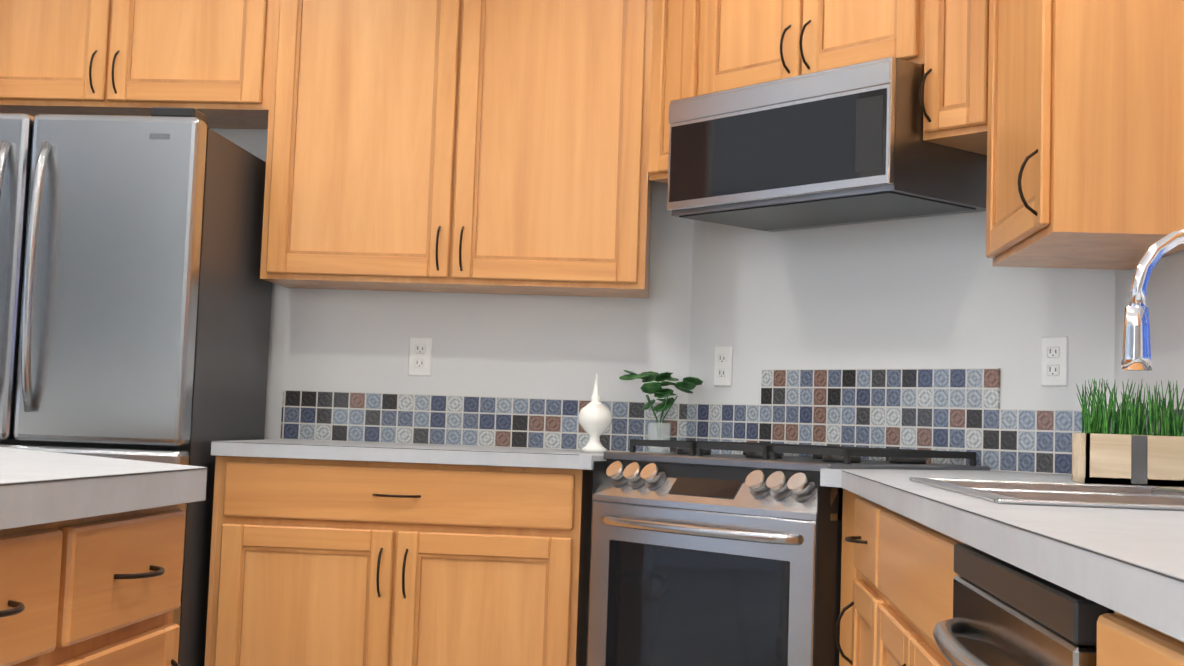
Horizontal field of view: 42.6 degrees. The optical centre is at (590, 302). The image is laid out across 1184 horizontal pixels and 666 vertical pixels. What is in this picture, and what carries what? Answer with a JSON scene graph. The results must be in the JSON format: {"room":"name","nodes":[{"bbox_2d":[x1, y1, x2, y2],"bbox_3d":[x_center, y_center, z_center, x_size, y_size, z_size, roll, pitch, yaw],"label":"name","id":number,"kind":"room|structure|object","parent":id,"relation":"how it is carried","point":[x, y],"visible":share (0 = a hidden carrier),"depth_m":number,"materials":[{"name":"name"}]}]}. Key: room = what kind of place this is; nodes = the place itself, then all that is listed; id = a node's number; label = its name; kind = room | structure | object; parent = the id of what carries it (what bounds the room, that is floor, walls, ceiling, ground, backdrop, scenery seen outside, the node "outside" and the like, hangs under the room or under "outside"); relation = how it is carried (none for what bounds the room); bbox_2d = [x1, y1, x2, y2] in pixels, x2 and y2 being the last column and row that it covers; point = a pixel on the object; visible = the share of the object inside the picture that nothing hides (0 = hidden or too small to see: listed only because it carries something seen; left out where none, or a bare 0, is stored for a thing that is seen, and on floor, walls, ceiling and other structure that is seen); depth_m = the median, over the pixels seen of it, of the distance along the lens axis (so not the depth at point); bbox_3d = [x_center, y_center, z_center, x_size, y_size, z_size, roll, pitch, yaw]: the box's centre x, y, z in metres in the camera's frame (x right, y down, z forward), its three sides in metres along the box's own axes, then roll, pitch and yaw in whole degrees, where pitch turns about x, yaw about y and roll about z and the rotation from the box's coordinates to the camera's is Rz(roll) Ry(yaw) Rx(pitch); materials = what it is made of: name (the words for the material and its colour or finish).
{"room":"kitchen","nodes":[
{"label":"kitchen","id":0,"kind":"room"},
{"bbox_2d":[209,128,693,439],"bbox_3d":[-2.808,-0.088,4.963,8.595,2.760,0.150,2,-5,5],"label":"wall","id":1,"kind":"structure","parent":0,"point":[517,346],"depth_m":4.68,"materials":[{"name":"white paint"}]},
{"bbox_2d":[0,0,135,116],"bbox_3d":[-1.633,-0.864,4.695,0.555,0.577,0.324,2,-5,5],"label":"upper cabinet","id":2,"kind":"object","parent":1,"relation":"attached to","point":[72,57],"depth_m":4.53,"materials":[{"name":"brown wood"}]},
{"bbox_2d":[128,0,263,128],"bbox_3d":[-1.205,-0.852,4.660,0.556,0.577,0.324,2,-5,5],"label":"upper cabinet","id":3,"kind":"object","parent":1,"relation":"attached to","point":[201,55],"depth_m":4.50,"materials":[{"name":"brown wood"}]},
{"bbox_2d":[408,337,431,375],"bbox_3d":[-0.527,0.166,4.684,0.072,0.120,0.009,2,-5,5],"label":"electrical outlet","id":4,"kind":"object","parent":1,"relation":"attached to","point":[420,356],"visible":1,"depth_m":4.68,"materials":[{"name":"white plastic"}]},
{"bbox_2d":[256,0,659,297],"bbox_3d":[-0.358,-0.580,4.555,1.166,1.077,0.357,2,-5,5],"label":"upper cabinet","id":5,"kind":"object","parent":1,"relation":"attached to","point":[488,146],"depth_m":4.41,"materials":[{"name":"brown wood"}]},
{"bbox_2d":[280,389,687,453],"bbox_3d":[-0.333,0.364,4.652,1.253,0.152,0.008,2,-5,5],"label":"backsplash","id":6,"kind":"structure","parent":1,"relation":"attached to","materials":[{"name":"tile"}]},
{"bbox_2d":[688,211,1114,470],"bbox_3d":[0.807,-0.028,4.132,0.100,2.760,1.560,6,-6,-40],"label":"wall","id":7,"kind":"structure","parent":0,"point":[935,292],"depth_m":4.06,"materials":[{"name":"white paint"}]},
{"bbox_2d":[640,0,691,183],"bbox_3d":[0.358,-0.726,4.391,0.359,0.762,0.418,2,-5,5],"label":"upper cabinet","id":8,"kind":"object","parent":7,"relation":"attached to","point":[667,23],"depth_m":4.34,"materials":[{"name":"brown wood"}]},
{"bbox_2d":[714,346,731,385],"bbox_3d":[0.392,0.189,4.508,0.009,0.120,0.072,6,-6,-40],"label":"outlet","id":9,"kind":"object","parent":7,"relation":"attached to","point":[723,367],"visible":1,"depth_m":4.50,"materials":[{"name":"white plastic"}]},
{"bbox_2d":[692,0,891,95],"bbox_3d":[0.678,-0.836,4.062,0.758,0.574,0.758,2,-5,5],"label":"upper cabinet","id":10,"kind":"object","parent":7,"relation":"attached to","point":[736,43],"depth_m":4.00,"materials":[{"name":"brown wood"}]},
{"bbox_2d":[667,57,986,231],"bbox_3d":[0.615,-0.391,3.985,0.425,0.320,0.758,6,-6,-40],"label":"over-the-range microwave","id":11,"kind":"object","parent":10,"relation":"attached to","point":[845,145],"visible":0.98,"depth_m":3.78,"materials":[{"name":"silver metal"}]},
{"bbox_2d":[672,392,1117,475],"bbox_3d":[0.751,0.356,4.065,1.003,0.152,1.003,2,-5,5],"label":"backsplash","id":12,"kind":"structure","parent":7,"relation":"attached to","point":[1002,440],"depth_m":3.99,"materials":[{"name":"multicoloured tile"}]},
{"bbox_2d":[892,0,967,148],"bbox_3d":[0.958,-0.761,3.689,0.418,0.762,0.359,2,-5,5],"label":"upper cabinet","id":13,"kind":"object","parent":7,"relation":"attached to","point":[933,34],"depth_m":3.60,"materials":[{"name":"brown wood"}]},
{"bbox_2d":[1041,336,1067,385],"bbox_3d":[1.117,0.142,3.661,0.009,0.120,0.072,6,-6,-40],"label":"outlet","id":14,"kind":"object","parent":7,"relation":"attached to","point":[1054,351],"visible":1,"depth_m":3.66,"materials":[{"name":"white plastic"}]},
{"bbox_2d":[1114,250,1183,410],"bbox_3d":[1.058,-0.324,0.304,0.160,2.760,9.150,2,-5,5],"label":"wall","id":15,"kind":"structure","parent":0,"point":[1165,297],"depth_m":3.19,"materials":[{"name":"white paint"}]},
{"bbox_2d":[960,0,1183,269],"bbox_3d":[1.037,-0.639,3.203,0.357,1.077,0.656,2,-5,5],"label":"upper cabinet","id":16,"kind":"object","parent":15,"relation":"attached to","point":[1075,108],"depth_m":2.87,"materials":[{"name":"brown wood"}]},
{"bbox_3d":[-3.115,0.965,0.548,8.750,0.060,9.400,2,-5,5],"label":"floor","id":17,"kind":"structure","parent":0,"visible":0},
{"bbox_2d":[0,491,205,665],"bbox_3d":[-1.296,0.700,2.250,1.507,0.866,1.860,2,-5,5],"label":"kitchen island","id":18,"kind":"object","parent":17,"relation":"on","point":[91,556],"depth_m":1.84,"materials":[{"name":"wood"}]},
{"bbox_2d":[0,447,207,518],"bbox_3d":[-1.389,0.241,2.310,1.695,0.048,1.892,2,-5,5],"label":"island countertop","id":19,"kind":"structure","parent":18,"relation":"on","point":[32,482],"depth_m":1.88,"materials":[{"name":"white stone"}]},
{"bbox_2d":[0,107,271,665],"bbox_3d":[-1.487,0.391,4.280,0.915,1.790,0.825,2,-5,5],"label":"refrigerator","id":20,"kind":"object","parent":17,"relation":"on","point":[135,300],"visible":0.71,"depth_m":3.98,"materials":[{"name":"grey metal"}]},
{"bbox_2d":[204,456,592,665],"bbox_3d":[-0.508,0.887,4.309,0.992,0.875,0.629,2,-5,5],"label":"base cabinet","id":21,"kind":"object","parent":17,"relation":"on","point":[313,562],"depth_m":4.02,"materials":[{"name":"brown wood"}]},
{"bbox_2d":[211,440,671,471],"bbox_3d":[-0.250,0.434,4.296,1.483,0.038,0.690,2,-5,5],"label":"countertop","id":22,"kind":"structure","parent":21,"relation":"on","point":[354,451],"depth_m":4.02,"materials":[{"name":"white stone"}]},
{"bbox_2d":[578,374,612,451],"bbox_3d":[0.013,0.315,4.343,0.100,0.225,0.098,2,-5,5],"label":"decor","id":23,"kind":"object","parent":22,"relation":"on","point":[595,417],"visible":1,"depth_m":4.31,"materials":[{"name":"white ceramic"}]},
{"bbox_2d":[619,370,702,452],"bbox_3d":[0.205,0.323,4.474,0.246,0.242,0.128,2,-5,5],"label":"potted plant","id":24,"kind":"object","parent":22,"relation":"on","point":[687,384],"visible":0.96,"depth_m":4.45,"materials":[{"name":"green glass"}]},
{"bbox_2d":[587,439,989,665],"bbox_3d":[0.462,0.837,3.793,0.703,0.959,0.766,6,-6,-40],"label":"range","id":25,"kind":"object","parent":17,"relation":"on","point":[701,554],"visible":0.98,"depth_m":3.59,"materials":[{"name":"silver metal"}]},
{"bbox_2d":[844,500,863,665],"bbox_3d":[0.832,0.819,2.871,0.629,0.875,0.537,2,-5,5],"label":"base cabinet","id":26,"kind":"object","parent":17,"relation":"on","point":[853,513],"depth_m":3.14,"materials":[{"name":"brown wood"}]},
{"bbox_2d":[860,504,957,665],"bbox_3d":[0.785,0.769,2.267,0.629,0.875,0.987,2,-5,5],"label":"base cabinet","id":27,"kind":"object","parent":17,"relation":"on","point":[909,574],"depth_m":2.37,"materials":[{"name":"brown wood"}]},
{"bbox_2d":[820,469,1183,647],"bbox_3d":[0.748,0.285,2.012,0.690,0.043,3.546,2,-5,5],"label":"countertop","id":28,"kind":"structure","parent":27,"relation":"on","point":[1129,562],"depth_m":1.42,"materials":[{"name":"white stone"}]},
{"bbox_2d":[904,472,1183,507],"bbox_3d":[0.803,0.382,2.259,0.544,0.196,0.844,2,-5,5],"label":"sink","id":29,"kind":"object","parent":28,"relation":"in","point":[1006,489],"depth_m":2.27,"materials":[{"name":"silver metal"}]},
{"bbox_2d":[1072,378,1183,486],"bbox_3d":[1.054,0.250,2.957,0.205,0.205,0.118,2,-5,5],"label":"planter","id":30,"kind":"object","parent":28,"relation":"on","point":[1127,451],"visible":1,"depth_m":2.90,"materials":[{"name":"brown wood"}]},
{"bbox_2d":[1120,220,1183,422],"bbox_3d":[0.912,0.078,2.184,0.244,0.405,0.238,2,-5,5],"label":"faucet","id":31,"kind":"object","parent":28,"relation":"on","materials":[{"name":"silver metal"}]},
{"bbox_2d":[933,543,1113,665],"bbox_3d":[0.663,0.705,1.473,0.631,0.868,0.610,2,-5,5],"label":"dishwasher","id":32,"kind":"object","parent":17,"relation":"on","point":[1006,613],"visible":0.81,"depth_m":1.47,"materials":[{"name":"silver metal"}]},
{"bbox_2d":[1096,613,1183,665],"bbox_3d":[0.678,0.656,0.894,0.629,0.875,0.537,2,-5,5],"label":"base cabinet","id":33,"kind":"object","parent":17,"relation":"on","point":[1119,643],"depth_m":1.10,"materials":[{"name":"brown wood"}]}
]}

